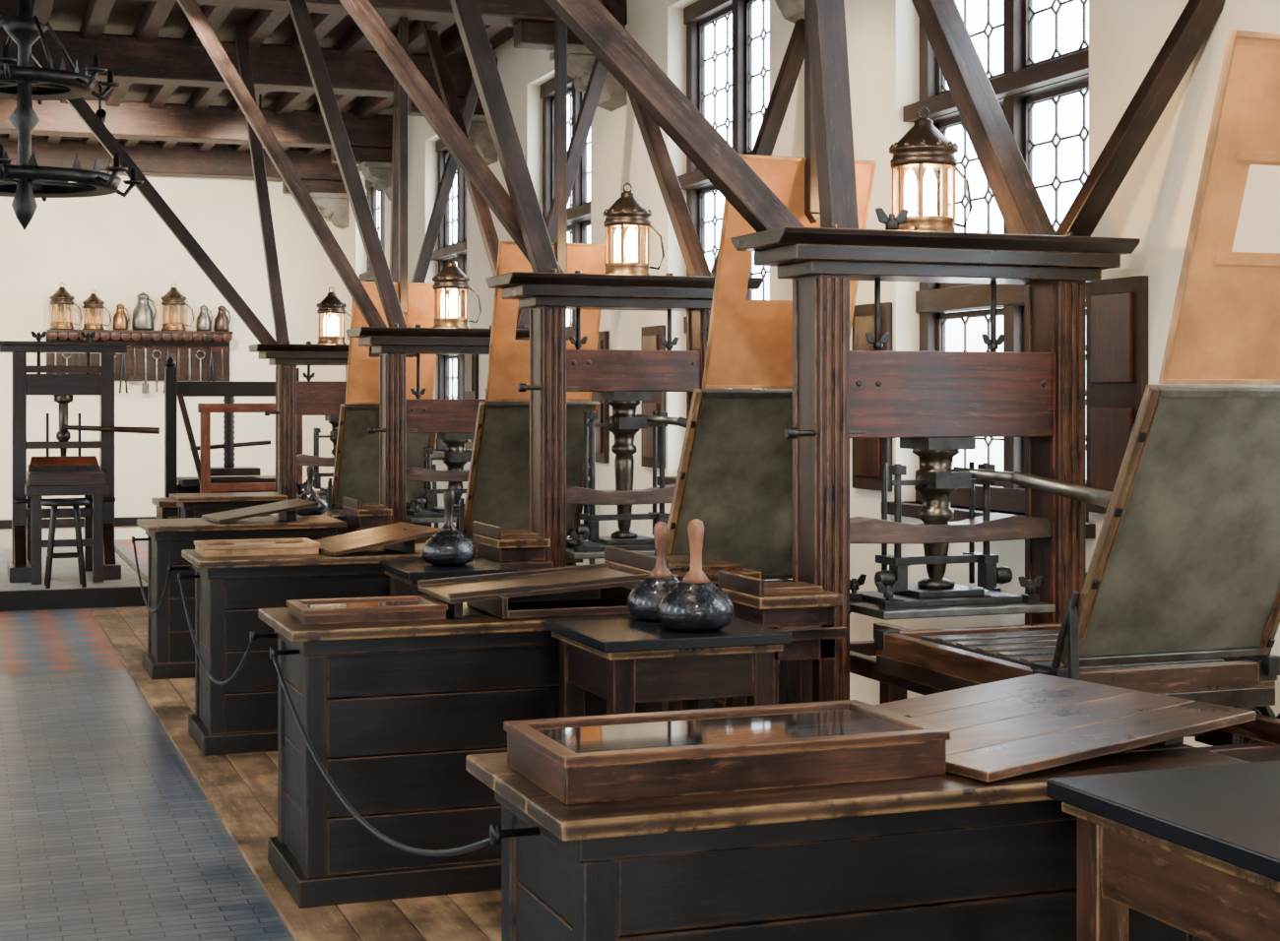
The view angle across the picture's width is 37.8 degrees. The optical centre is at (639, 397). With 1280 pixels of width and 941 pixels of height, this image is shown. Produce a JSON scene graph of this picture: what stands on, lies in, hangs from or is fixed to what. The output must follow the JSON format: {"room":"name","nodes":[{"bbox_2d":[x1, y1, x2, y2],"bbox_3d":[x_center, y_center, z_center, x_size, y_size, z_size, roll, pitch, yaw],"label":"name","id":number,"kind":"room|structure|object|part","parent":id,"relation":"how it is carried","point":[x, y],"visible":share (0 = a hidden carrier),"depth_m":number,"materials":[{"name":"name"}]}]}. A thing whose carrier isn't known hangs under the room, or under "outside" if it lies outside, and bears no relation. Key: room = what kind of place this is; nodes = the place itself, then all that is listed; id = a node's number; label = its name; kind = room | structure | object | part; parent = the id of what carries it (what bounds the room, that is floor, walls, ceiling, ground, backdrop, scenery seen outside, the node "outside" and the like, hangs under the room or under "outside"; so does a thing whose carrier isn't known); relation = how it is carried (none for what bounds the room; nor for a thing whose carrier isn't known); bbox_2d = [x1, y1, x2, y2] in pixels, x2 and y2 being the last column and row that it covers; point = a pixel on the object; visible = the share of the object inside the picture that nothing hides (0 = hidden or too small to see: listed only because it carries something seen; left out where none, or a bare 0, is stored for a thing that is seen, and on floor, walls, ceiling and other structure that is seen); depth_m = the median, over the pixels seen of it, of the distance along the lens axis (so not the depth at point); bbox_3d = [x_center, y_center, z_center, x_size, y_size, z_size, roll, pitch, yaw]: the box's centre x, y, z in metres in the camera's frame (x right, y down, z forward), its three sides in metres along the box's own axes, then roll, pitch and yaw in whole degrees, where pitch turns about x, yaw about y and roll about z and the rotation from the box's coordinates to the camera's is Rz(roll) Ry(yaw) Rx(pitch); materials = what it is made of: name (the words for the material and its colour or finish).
{"room":"print shop","nodes":[
{"label":"print shop","id":0,"kind":"room"},
{"bbox_2d":[0,133,340,539],"bbox_3d":[-7.831,-0.690,21.573,9.240,4.720,0.300,0,0,-20],"label":"wall","id":1,"kind":"structure","parent":0,"point":[118,247],"depth_m":22.17,"materials":[{"name":"paint"}]},
{"bbox_2d":[0,516,156,529],"bbox_3d":[-7.699,1.462,21.445,8.600,0.105,0.030,0,0,-20],"label":"baseboard","id":2,"kind":"structure","parent":1,"relation":"attached to","point":[127,521],"depth_m":21.82,"materials":[{"name":"black wood"}]},
{"bbox_2d":[46,329,232,393],"bbox_3d":[-5.867,-0.417,21.967,2.100,0.736,0.300,0,0,-20],"label":"tool rack","id":3,"kind":"object","parent":1,"relation":"attached to","point":[198,355],"visible":0.77,"depth_m":22.08,"materials":[{"name":"brown wood"}]},
{"bbox_2d":[49,282,82,329],"bbox_3d":[-6.668,-1.060,21.642,0.324,0.540,0.283,0,0,17],"label":"lantern","id":4,"kind":"object","parent":3,"relation":"on","point":[61,296],"visible":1,"depth_m":21.57,"materials":[{"name":"gold metal"}]},
{"bbox_2d":[82,289,111,329],"bbox_3d":[-6.342,-1.023,21.763,0.280,0.466,0.245,0,0,17],"label":"lantern","id":5,"kind":"object","parent":3,"relation":"on","point":[93,301],"visible":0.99,"depth_m":21.70,"materials":[{"name":"gold metal"}]},
{"bbox_2d":[112,303,129,329],"bbox_3d":[-6.080,-0.946,21.880,0.174,0.320,0.174,0,0,25],"label":"jug","id":6,"kind":"object","parent":3,"relation":"on","point":[120,322],"visible":1,"depth_m":21.83,"materials":[{"name":"gold metal"}]},
{"bbox_2d":[131,291,156,330],"bbox_3d":[-5.836,-1.016,21.969,0.250,0.460,0.250,0,0,25],"label":"jug","id":7,"kind":"object","parent":3,"relation":"on","point":[144,317],"visible":0.99,"depth_m":21.89,"materials":[{"name":"metal"}]},
{"bbox_2d":[160,282,193,330],"bbox_3d":[-5.483,-1.072,22.073,0.339,0.564,0.296,0,0,17],"label":"lantern","id":8,"kind":"object","parent":3,"relation":"on","point":[173,297],"visible":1,"depth_m":21.99,"materials":[{"name":"gold metal"}]},
{"bbox_2d":[195,305,212,331],"bbox_3d":[-5.178,-0.946,22.208,0.174,0.320,0.174,0,0,25],"label":"jug","id":9,"kind":"object","parent":3,"relation":"on","point":[204,322],"visible":1,"depth_m":22.15,"materials":[{"name":"metal"}]},
{"bbox_2d":[214,305,231,331],"bbox_3d":[-4.981,-0.946,22.280,0.174,0.320,0.174,0,0,25],"label":"jug","id":10,"kind":"object","parent":3,"relation":"on","point":[222,323],"visible":1,"depth_m":22.23,"materials":[{"name":"brown metal"}]},
{"bbox_2d":[0,539,501,940],"bbox_3d":[-3.179,1.710,9.378,8.840,0.120,25.800,0,0,-20],"label":"floor","id":11,"kind":"structure","parent":0,"point":[115,824],"depth_m":7.39,"materials":[{"name":"wood"}]},
{"bbox_2d":[0,527,147,611],"bbox_3d":[-7.807,1.593,17.503,5.700,0.155,7.355,0,0,-20],"label":"stage platform","id":12,"kind":"object","parent":11,"relation":"on","point":[65,592],"visible":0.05,"depth_m":15.00,"materials":[{"name":"black wood"}]},
{"bbox_2d":[40,499,89,588],"bbox_3d":[-4.611,1.166,15.008,0.380,0.702,0.380,0,0,-20],"label":"stool","id":13,"kind":"object","parent":12,"relation":"on","point":[53,503],"visible":1,"depth_m":14.91,"materials":[{"name":"black wood"}]},
{"bbox_2d":[0,331,159,584],"bbox_3d":[-4.739,0.478,15.781,1.308,2.074,1.200,0,0,-20],"label":"press","id":14,"kind":"object","parent":12,"relation":"on","point":[62,476],"visible":0.98,"depth_m":15.70,"materials":[{"name":"brown wood"}]},
{"bbox_2d":[151,497,178,518],"bbox_3d":[-3.603,1.255,15.556,0.830,0.830,0.600,0,0,-20],"label":"wooden chest","id":15,"kind":"object","parent":11,"relation":"on","point":[166,508],"visible":0.16,"depth_m":15.21,"materials":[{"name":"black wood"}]},
{"bbox_2d":[169,492,287,518],"bbox_3d":[-3.105,1.190,14.086,0.800,0.920,0.598,0,0,-20],"label":"counter","id":16,"kind":"object","parent":11,"relation":"on","point":[190,505],"visible":0.28,"depth_m":13.84,"materials":[{"name":"black wood"}]},
{"bbox_2d":[164,356,299,497],"bbox_3d":[-3.791,0.645,17.403,1.320,2.050,0.700,0,0,-20],"label":"press","id":17,"kind":"object","parent":11,"relation":"on","point":[173,483],"visible":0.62,"depth_m":17.23,"materials":[{"name":"black wood"}]},
{"bbox_2d":[176,393,302,493],"bbox_3d":[-3.498,0.817,16.419,1.103,1.705,0.650,0,0,-20],"label":"wood frame","id":18,"kind":"object","parent":11,"relation":"on","point":[202,463],"visible":0.36,"depth_m":16.31,"materials":[{"name":"brown wood"}]},
{"bbox_2d":[136,514,346,680],"bbox_3d":[-2.436,1.200,11.414,1.170,0.900,0.678,0,0,-20],"label":"counter","id":19,"kind":"object","parent":11,"relation":"on","point":[170,653],"visible":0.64,"depth_m":11.04,"materials":[{"name":"black wood"}]},
{"bbox_2d":[201,498,318,523],"bbox_3d":[-2.326,0.693,11.439,0.600,0.115,0.499,0,0,-25],"label":"wooden lid","id":20,"kind":"object","parent":19,"relation":"on","point":[287,510],"visible":1,"depth_m":11.36,"materials":[{"name":"black wood"}]},
{"bbox_2d":[0,7,493,527],"bbox_3d":[-2.708,-0.644,14.597,3.709,4.625,2.806,0,0,23],"label":"press","id":21,"kind":"object","parent":11,"relation":"on","point":[352,406],"visible":0.5,"depth_m":14.64,"materials":[{"name":"brown wood"}]},
{"bbox_2d":[316,287,351,344],"bbox_3d":[-2.448,-0.653,14.954,0.280,0.466,0.245,0,0,17],"label":"lantern","id":22,"kind":"object","parent":21,"relation":"on","point":[332,305],"visible":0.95,"depth_m":14.89,"materials":[{"name":"gold metal"}]},
{"bbox_2d":[181,543,424,756],"bbox_3d":[-1.571,1.200,9.111,1.220,0.900,0.698,0,0,-20],"label":"counter","id":23,"kind":"object","parent":11,"relation":"on","point":[238,716],"visible":0.52,"depth_m":8.73,"materials":[{"name":"black wood"}]},
{"bbox_2d":[131,536,189,612],"bbox_3d":[-2.595,0.981,10.069,0.100,0.333,2.040,0,0,-20],"label":"rope","id":24,"kind":"object","parent":23,"relation":"attached to","point":[169,568],"visible":1,"depth_m":10.13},
{"bbox_2d":[177,573,278,685],"bbox_3d":[-1.706,0.981,7.626,0.100,0.333,2.340,0,0,-20],"label":"rope","id":25,"kind":"object","parent":23,"relation":"attached to","point":[253,636],"visible":1,"depth_m":7.66,"materials":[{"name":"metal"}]},
{"bbox_2d":[193,537,319,557],"bbox_3d":[-1.852,0.723,9.036,0.552,0.054,0.362,0,0,-20],"label":"display case","id":26,"kind":"object","parent":23,"relation":"on","point":[298,545],"visible":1,"depth_m":8.91,"materials":[{"name":"brown wood"}]},
{"bbox_3d":[-1.852,0.706,9.036,0.496,0.004,0.306,0,0,-20],"label":"glass","id":27,"kind":"part","parent":26,"relation":"part of","materials":[{"name":"clear glass"}]},
{"bbox_2d":[315,521,440,556],"bbox_3d":[-1.326,0.693,9.175,0.550,0.115,0.579,0,0,-28],"label":"wooden lid","id":28,"kind":"object","parent":23,"relation":"on","point":[401,537],"visible":0.83,"depth_m":9.08,"materials":[{"name":"black wood"}]},
{"bbox_2d":[263,511,346,535],"bbox_3d":[-2.197,1.210,12.396,0.490,0.880,0.640,0,0,-20],"label":"table","id":29,"kind":"object","parent":11,"relation":"on","point":[338,515],"visible":0.02,"depth_m":12.24,"materials":[{"name":"wood"}]},
{"bbox_2d":[296,465,327,515],"bbox_3d":[-2.160,0.607,12.250,0.230,0.326,0.230,0,0,-20],"label":"ball","id":30,"kind":"object","parent":29,"relation":"on","point":[309,494],"visible":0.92,"depth_m":12.19,"materials":[{"name":"leather"}]},
{"bbox_3d":[-2.160,0.537,12.250,0.090,0.186,0.089,0,0,-20],"label":"handle","id":31,"kind":"part","parent":30,"relation":"part of","materials":[{"name":"brown wood"}]},
{"bbox_2d":[343,496,392,533],"bbox_3d":[-1.710,1.140,11.743,0.240,1.020,0.460,0,0,-20],"label":"bench","id":32,"kind":"object","parent":11,"relation":"on","point":[359,516],"visible":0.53,"depth_m":11.57,"materials":[{"name":"brown wood"}]},
{"bbox_2d":[177,0,624,565],"bbox_3d":[-1.027,-0.642,12.396,3.316,4.625,3.946,0,0,25],"label":"press","id":33,"kind":"object","parent":11,"relation":"on","point":[497,478],"visible":0.56,"depth_m":12.00,"materials":[{"name":"brown wood"}]},
{"bbox_2d":[431,255,481,328],"bbox_3d":[-1.227,-0.695,12.333,0.295,0.490,0.258,0,0,17],"label":"lantern","id":34,"kind":"object","parent":33,"relation":"on","point":[451,278],"visible":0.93,"depth_m":12.27,"materials":[{"name":"gold metal"}]},
{"bbox_2d":[379,558,517,596],"bbox_3d":[-0.887,1.210,8.606,0.500,0.880,0.620,0,0,-20],"label":"table","id":35,"kind":"object","parent":11,"relation":"on","point":[405,575],"visible":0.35,"depth_m":8.43,"materials":[{"name":"stone"}]},
{"bbox_2d":[421,488,475,566],"bbox_3d":[-0.881,0.594,8.618,0.248,0.352,0.248,0,0,-20],"label":"ball","id":36,"kind":"object","parent":35,"relation":"on","point":[448,546],"visible":1,"depth_m":8.54,"materials":[{"name":"leather"}]},
{"bbox_3d":[-0.881,0.518,8.618,0.097,0.201,0.096,0,0,-20],"label":"handle","id":37,"kind":"part","parent":36,"relation":"part of","materials":[{"name":"brown wood"}]},
{"bbox_2d":[257,602,646,908],"bbox_3d":[-0.628,1.200,6.549,1.300,0.900,0.698,0,0,-20],"label":"counter","id":38,"kind":"object","parent":11,"relation":"on","point":[394,713],"visible":0.57,"depth_m":6.21,"materials":[{"name":"black wood"}]},
{"bbox_2d":[286,595,447,625],"bbox_3d":[-0.937,0.726,6.406,0.492,0.049,0.332,0,0,-20],"label":"display case","id":39,"kind":"object","parent":38,"relation":"on","point":[400,608],"visible":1,"depth_m":6.30,"materials":[{"name":"brown wood"}]},
{"bbox_3d":[-0.937,0.711,6.406,0.436,0.004,0.276,0,0,-20],"label":"glass","id":40,"kind":"part","parent":39,"relation":"part of","materials":[{"name":"clear glass"}]},
{"bbox_2d":[417,563,649,620],"bbox_3d":[-0.374,0.683,6.611,0.721,0.133,0.520,0,0,-20],"label":"board","id":41,"kind":"object","parent":38,"relation":"on","point":[591,590],"visible":0.8,"depth_m":6.59,"materials":[{"name":"black wood"}]},
{"bbox_2d":[472,521,552,571],"bbox_3d":[-0.624,1.130,9.053,0.280,1.040,0.460,0,0,-20],"label":"bench","id":42,"kind":"object","parent":11,"relation":"on","point":[520,549],"visible":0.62,"depth_m":8.88,"materials":[{"name":"brown wood"}]},
{"bbox_2d":[339,0,876,712],"bbox_3d":[0.147,-0.644,9.520,3.388,4.628,3.376,0,0,32],"label":"press","id":43,"kind":"object","parent":11,"relation":"on","point":[735,476],"visible":0.49,"depth_m":9.38,"materials":[{"name":"brown wood"}]},
{"bbox_2d":[602,183,664,275],"bbox_3d":[-0.048,-0.865,9.676,0.295,0.490,0.258,0,0,17],"label":"lantern","id":44,"kind":"object","parent":43,"relation":"on","point":[626,213],"visible":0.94,"depth_m":9.62,"materials":[{"name":"gold metal"}]},
{"bbox_2d":[543,615,791,717],"bbox_3d":[0.078,1.195,6.073,0.620,0.910,0.640,0,0,-20],"label":"table","id":45,"kind":"object","parent":11,"relation":"on","point":[625,661],"visible":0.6,"depth_m":5.85,"materials":[{"name":"wood"}]},
{"bbox_2d":[626,521,679,621],"bbox_3d":[0.070,0.577,6.240,0.230,0.326,0.230,0,0,-20],"label":"ball","id":46,"kind":"object","parent":45,"relation":"on","point":[643,600],"visible":0.81,"depth_m":6.19,"materials":[{"name":"leather"}]},
{"bbox_3d":[0.070,0.507,6.240,0.090,0.186,0.089,0,0,-20],"label":"handle","id":47,"kind":"part","parent":46,"relation":"part of","materials":[{"name":"brown wood"}]},
{"bbox_2d":[656,518,734,632],"bbox_3d":[0.178,0.564,5.971,0.248,0.352,0.248,0,0,-20],"label":"ball","id":48,"kind":"object","parent":45,"relation":"on","point":[695,604],"visible":1,"depth_m":5.90,"materials":[{"name":"leather"}]},
{"bbox_3d":[0.178,0.488,5.971,0.097,0.201,0.096,0,0,-20],"label":"handle","id":49,"kind":"part","parent":48,"relation":"part of","materials":[{"name":"brown wood"}]},
{"bbox_2d":[604,545,761,711],"bbox_3d":[0.162,1.130,7.450,0.420,1.040,0.710,0,0,-20],"label":"bench","id":50,"kind":"object","parent":11,"relation":"on","point":[619,559],"visible":0.16,"depth_m":7.30,"materials":[{"name":"brown wood"}]},
{"bbox_2d":[717,570,846,707],"bbox_3d":[0.485,1.130,6.487,0.330,1.040,0.380,0,0,-20],"label":"bench","id":51,"kind":"object","parent":11,"relation":"on","point":[804,610],"visible":0.43,"depth_m":6.36,"materials":[{"name":"brown wood"}]},
{"bbox_2d":[466,743,1250,940],"bbox_3d":[0.453,1.200,3.872,1.500,0.900,0.668,0,0,-20],"label":"counter","id":52,"kind":"object","parent":11,"relation":"on","point":[950,857],"visible":0.61,"depth_m":3.57,"materials":[{"name":"black wood"}]},
{"bbox_2d":[269,646,540,856],"bbox_3d":[-0.697,0.951,4.854,0.100,0.273,2.740,0,0,-20],"label":"rope","id":53,"kind":"object","parent":52,"relation":"attached to","point":[496,833],"visible":1,"depth_m":4.48,"materials":[{"name":"fabric"}]},
{"bbox_2d":[503,700,950,805],"bbox_3d":[0.168,0.706,3.764,0.802,0.089,0.412,0,0,-20],"label":"display case","id":54,"kind":"object","parent":52,"relation":"on","point":[592,759],"visible":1,"depth_m":3.64,"materials":[{"name":"brown wood"}]},
{"bbox_3d":[0.168,0.671,3.764,0.746,0.004,0.356,0,0,-20],"label":"glass","id":55,"kind":"part","parent":54,"relation":"part of","materials":[{"name":"clear glass"}]},
{"bbox_2d":[874,673,1255,782],"bbox_3d":[0.825,0.713,4.102,0.770,0.075,0.659,0,0,-32],"label":"wooden board","id":56,"kind":"object","parent":52,"relation":"on","point":[1005,729],"visible":0.72,"depth_m":4.03,"materials":[{"name":"black wood"}]},
{"bbox_2d":[543,0,1279,763],"bbox_3d":[0.890,-0.650,6.393,3.585,4.641,3.987,0,0,44],"label":"press","id":57,"kind":"object","parent":11,"relation":"on","point":[1179,595],"visible":0.84,"depth_m":6.85,"materials":[{"name":"brown wood"}]},
{"bbox_2d":[888,106,972,232],"bbox_3d":[1.104,-0.863,7.157,0.304,0.505,0.265,0,0,17],"label":"lantern","id":58,"kind":"object","parent":57,"relation":"on","point":[924,149],"visible":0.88,"depth_m":7.10,"materials":[{"name":"gold metal"}]},
{"bbox_2d":[1046,760,1279,940],"bbox_3d":[1.295,1.185,3.313,0.840,0.930,0.780,0,0,-20],"label":"table","id":59,"kind":"object","parent":11,"relation":"on","point":[1194,851],"visible":1,"depth_m":3.30,"materials":[{"name":"wood"}]},
{"bbox_2d":[0,0,513,155],"bbox_3d":[-3.428,-2.970,9.288,8.110,0.160,25.800,0,0,-20],"label":"ceiling","id":60,"kind":"structure","parent":0,"point":[263,23],"depth_m":15.31,"materials":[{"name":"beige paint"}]},
{"bbox_2d":[0,0,143,230],"bbox_3d":[-2.501,-1.861,7.603,0.969,2.363,0.987,0,0,-20],"label":"chandelier","id":61,"kind":"object","parent":60,"relation":"hanging from","point":[25,83],"visible":1,"depth_m":7.57,"materials":[{"name":"black metal"}]},
{"bbox_2d":[95,81,106,124],"bbox_3d":[-4.888,-2.696,16.932,0.101,0.468,0.183,0,0,-20],"label":"ceiling spotlight","id":62,"kind":"object","parent":60,"relation":"hanging from","point":[101,113],"visible":0.53,"depth_m":16.88,"materials":[{"name":"metal"}]},
{"bbox_2d":[0,136,346,193],"bbox_3d":[-7.591,-2.700,21.149,8.600,0.500,0.340,0,0,-20],"label":"ceiling beam","id":63,"kind":"structure","parent":60,"relation":"attached to","point":[317,173],"depth_m":21.83,"materials":[{"name":"brown wood"}]},
{"bbox_2d":[0,98,392,164],"bbox_3d":[-6.531,-2.700,18.236,8.600,0.500,0.340,0,0,-20],"label":"ceiling beam","id":64,"kind":"structure","parent":60,"relation":"attached to","point":[370,140],"depth_m":18.85,"materials":[{"name":"brown wood"}]},
{"bbox_2d":[0,26,497,116],"bbox_3d":[-5.334,-2.700,14.947,8.600,0.500,0.340,0,0,-20],"label":"ceiling beam","id":65,"kind":"structure","parent":60,"relation":"attached to","point":[170,61],"depth_m":15.53,"materials":[{"name":"brown wood"}]},
{"bbox_2d":[138,0,626,50],"bbox_3d":[-4.188,-2.700,11.799,8.600,0.500,0.340,0,0,-20],"label":"ceiling beam","id":66,"kind":"structure","parent":60,"relation":"attached to","point":[533,21],"depth_m":12.80,"materials":[{"name":"brown wood"}]},
{"bbox_2d":[258,94,261,112],"bbox_3d":[-3.612,-2.696,17.822,0.104,0.468,0.183,0,0,-20],"label":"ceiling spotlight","id":67,"kind":"object","parent":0,"point":[260,96],"depth_m":17.83,"materials":[{"name":"black metal"}]},
{"bbox_2d":[340,0,1279,747],"bbox_3d":[0.861,-0.690,10.849,0.240,4.720,25.800,0,0,-20],"label":"wall","id":68,"kind":"structure","parent":0,"point":[1153,204],"depth_m":9.48,"materials":[{"name":"paint"}]},
{"bbox_2d":[309,192,348,229],"bbox_3d":[-3.767,-2.252,22.541,0.460,0.396,0.400,0,0,-20],"label":"stone corbel","id":69,"kind":"object","parent":68,"relation":"attached to","point":[334,206],"visible":0.8,"depth_m":22.41,"materials":[{"name":"beige stone"}]},
{"bbox_2d":[359,179,384,281],"bbox_3d":[-2.955,-1.030,21.379,0.190,3.110,1.600,0,0,-20],"label":"frame","id":70,"kind":"object","parent":68,"relation":"attached to","point":[367,276],"visible":0.1,"depth_m":21.58,"materials":[{"name":"brown wood"}]},
{"bbox_2d":[357,161,391,200],"bbox_3d":[-2.706,-2.252,19.628,0.460,0.396,0.400,0,0,-20],"label":"stone corbel","id":71,"kind":"object","parent":68,"relation":"attached to","point":[379,173],"visible":0.7,"depth_m":19.47,"materials":[{"name":"beige stone"}]},
{"bbox_2d":[372,188,380,235],"bbox_3d":[-2.896,-1.025,21.400,0.035,2.890,1.420,0,0,-20],"label":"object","id":72,"kind":"object","parent":68,"relation":"attached to","point":[374,209],"visible":0.06,"depth_m":22.04,"materials":[{"name":"black metal"}]},
{"bbox_2d":[433,448,444,456],"bbox_3d":[-1.843,0.550,18.032,0.190,0.060,1.750,0,0,-20],"label":"sill","id":73,"kind":"structure","parent":68,"relation":"attached to","point":[436,453],"depth_m":18.09,"materials":[{"name":"brown wood"}]},
{"bbox_2d":[431,139,466,450],"bbox_3d":[-1.750,-1.030,18.066,0.190,3.110,1.650,0,0,-20],"label":"frame","id":74,"kind":"object","parent":68,"relation":"attached to","point":[459,250],"visible":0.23,"depth_m":18.10,"materials":[{"name":"brown wood"}]},
{"bbox_2d":[445,150,466,399],"bbox_3d":[-1.691,-1.025,18.087,0.035,2.890,1.470,0,0,-20],"label":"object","id":75,"kind":"object","parent":68,"relation":"attached to","point":[447,357],"visible":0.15,"depth_m":18.71,"materials":[{"name":"black metal"}]},
{"bbox_2d":[464,440,473,449],"bbox_3d":[-1.529,0.427,16.987,0.047,0.082,0.279,0,0,-20],"label":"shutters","id":76,"kind":"object","parent":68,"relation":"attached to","point":[469,445],"depth_m":17.00,"materials":[{"name":"brown wood"}]},
{"bbox_2d":[464,354,478,399],"bbox_3d":[-1.500,-0.189,16.907,0.047,0.405,0.449,0,0,-20],"label":"shutters","id":77,"kind":"object","parent":68,"relation":"attached to","point":[471,376],"depth_m":16.91,"materials":[{"name":"brown wood"}]},
{"bbox_2d":[467,114,497,165],"bbox_3d":[-1.509,-2.252,16.339,0.460,0.396,0.400,0,0,-20],"label":"stone corbel","id":78,"kind":"object","parent":68,"relation":"attached to","point":[480,136],"visible":0.29,"depth_m":16.21,"materials":[{"name":"beige stone"}]},
{"bbox_2d":[540,75,590,340],"bbox_3d":[-0.518,-1.030,14.683,0.190,3.110,1.650,0,0,-20],"label":"frame","id":79,"kind":"object","parent":68,"relation":"attached to","point":[579,214],"visible":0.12,"depth_m":14.76,"materials":[{"name":"brown wood"}]},
{"bbox_2d":[551,87,590,329],"bbox_3d":[-0.460,-1.025,14.705,0.035,2.890,1.470,0,0,-20],"label":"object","id":80,"kind":"object","parent":68,"relation":"attached to","point":[584,172],"visible":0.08,"depth_m":14.65,"materials":[{"name":"black metal"}]},
{"bbox_2d":[549,43,626,111],"bbox_3d":[-0.364,-2.252,13.191,0.460,0.396,0.400,0,0,-20],"label":"stone corbel","id":81,"kind":"object","parent":68,"relation":"attached to","point":[580,60],"visible":0.56,"depth_m":13.08,"materials":[{"name":"beige stone"}]},
{"bbox_2d":[591,330,608,462],"bbox_3d":[-0.670,-0.005,14.628,0.047,0.950,2.490,0,0,-20],"label":"shutters","id":82,"kind":"object","parent":68,"relation":"attached to","point":[602,433],"visible":0.18,"depth_m":13.51,"materials":[{"name":"brown wood"}]},
{"bbox_2d":[640,422,659,468],"bbox_3d":[0.091,0.318,12.538,0.047,0.299,0.342,0,0,-20],"label":"shutters","id":83,"kind":"object","parent":68,"relation":"attached to","point":[646,434],"depth_m":12.57,"materials":[{"name":"brown wood"}]},
{"bbox_2d":[640,324,665,350],"bbox_3d":[0.109,-0.395,12.487,0.047,0.165,0.452,0,0,-20],"label":"shutters","id":84,"kind":"object","parent":68,"relation":"attached to","point":[651,336],"depth_m":12.49,"materials":[{"name":"brown wood"}]},
{"bbox_2d":[640,391,665,415],"bbox_3d":[0.109,0.040,12.487,0.047,0.152,0.452,0,0,-20],"label":"shutters","id":85,"kind":"object","parent":68,"relation":"attached to","point":[657,404],"depth_m":12.47,"materials":[{"name":"brown wood"}]},
{"bbox_2d":[656,476,676,485],"bbox_3d":[0.499,0.550,11.595,0.190,0.060,1.750,0,0,-20],"label":"sill","id":86,"kind":"structure","parent":68,"relation":"attached to","point":[668,480],"depth_m":12.20,"materials":[{"name":"brown wood"}]},
{"bbox_2d":[677,0,751,418],"bbox_3d":[0.593,-1.030,11.629,0.190,3.110,1.650,0,0,-20],"label":"frame","id":87,"kind":"object","parent":68,"relation":"attached to","point":[693,180],"visible":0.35,"depth_m":11.97,"materials":[{"name":"brown wood"}]},
{"bbox_2d":[698,0,769,300],"bbox_3d":[0.652,-1.025,11.651,0.035,2.890,1.470,0,0,-20],"label":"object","id":88,"kind":"object","parent":68,"relation":"attached to","point":[714,19],"visible":0.21,"depth_m":11.91,"materials":[{"name":"black metal"}]},
{"bbox_2d":[768,0,804,23],"bbox_3d":[0.748,-2.252,10.137,0.460,0.396,0.400,0,0,-20],"label":"stone corbel","id":89,"kind":"object","parent":68,"relation":"attached to","point":[792,11],"visible":0.45,"depth_m":10.21,"materials":[{"name":"beige stone"}]},
{"bbox_2d":[851,303,874,350],"bbox_3d":[1.164,-0.360,9.590,0.047,0.236,0.244,0,0,-20],"label":"shutters","id":90,"kind":"object","parent":68,"relation":"attached to","point":[864,314],"depth_m":9.59,"materials":[{"name":"brown wood"}]},
{"bbox_2d":[851,438,892,491],"bbox_3d":[1.196,0.335,9.500,0.047,0.265,0.436,0,0,-20],"label":"shutters","id":91,"kind":"object","parent":68,"relation":"attached to","point":[867,454],"depth_m":9.51,"materials":[{"name":"brown wood"}]},
{"bbox_2d":[887,501,1095,538],"bbox_3d":[1.602,0.550,8.565,0.190,0.060,1.800,0,0,-20],"label":"sill","id":92,"kind":"structure","parent":68,"relation":"attached to","point":[909,509],"depth_m":8.69,"materials":[{"name":"brown wood"}]},
{"bbox_2d":[902,0,1088,519],"bbox_3d":[1.696,-1.030,8.599,0.190,3.110,1.700,0,0,-20],"label":"frame","id":93,"kind":"object","parent":68,"relation":"attached to","point":[1016,84],"visible":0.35,"depth_m":8.60,"materials":[{"name":"brown wood"}]},
{"bbox_2d":[936,0,1088,488],"bbox_3d":[1.755,-1.025,8.620,0.035,2.890,1.520,0,0,-20],"label":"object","id":94,"kind":"object","parent":68,"relation":"attached to","point":[1029,14],"visible":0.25,"depth_m":8.55,"materials":[{"name":"glass"}]},
{"bbox_2d":[1086,275,1148,492],"bbox_3d":[1.927,-0.050,7.492,0.047,0.855,0.420,0,0,-20],"label":"shutters","id":95,"kind":"object","parent":68,"relation":"attached to","point":[1117,346],"depth_m":7.51,"materials":[{"name":"brown wood"}]}
]}

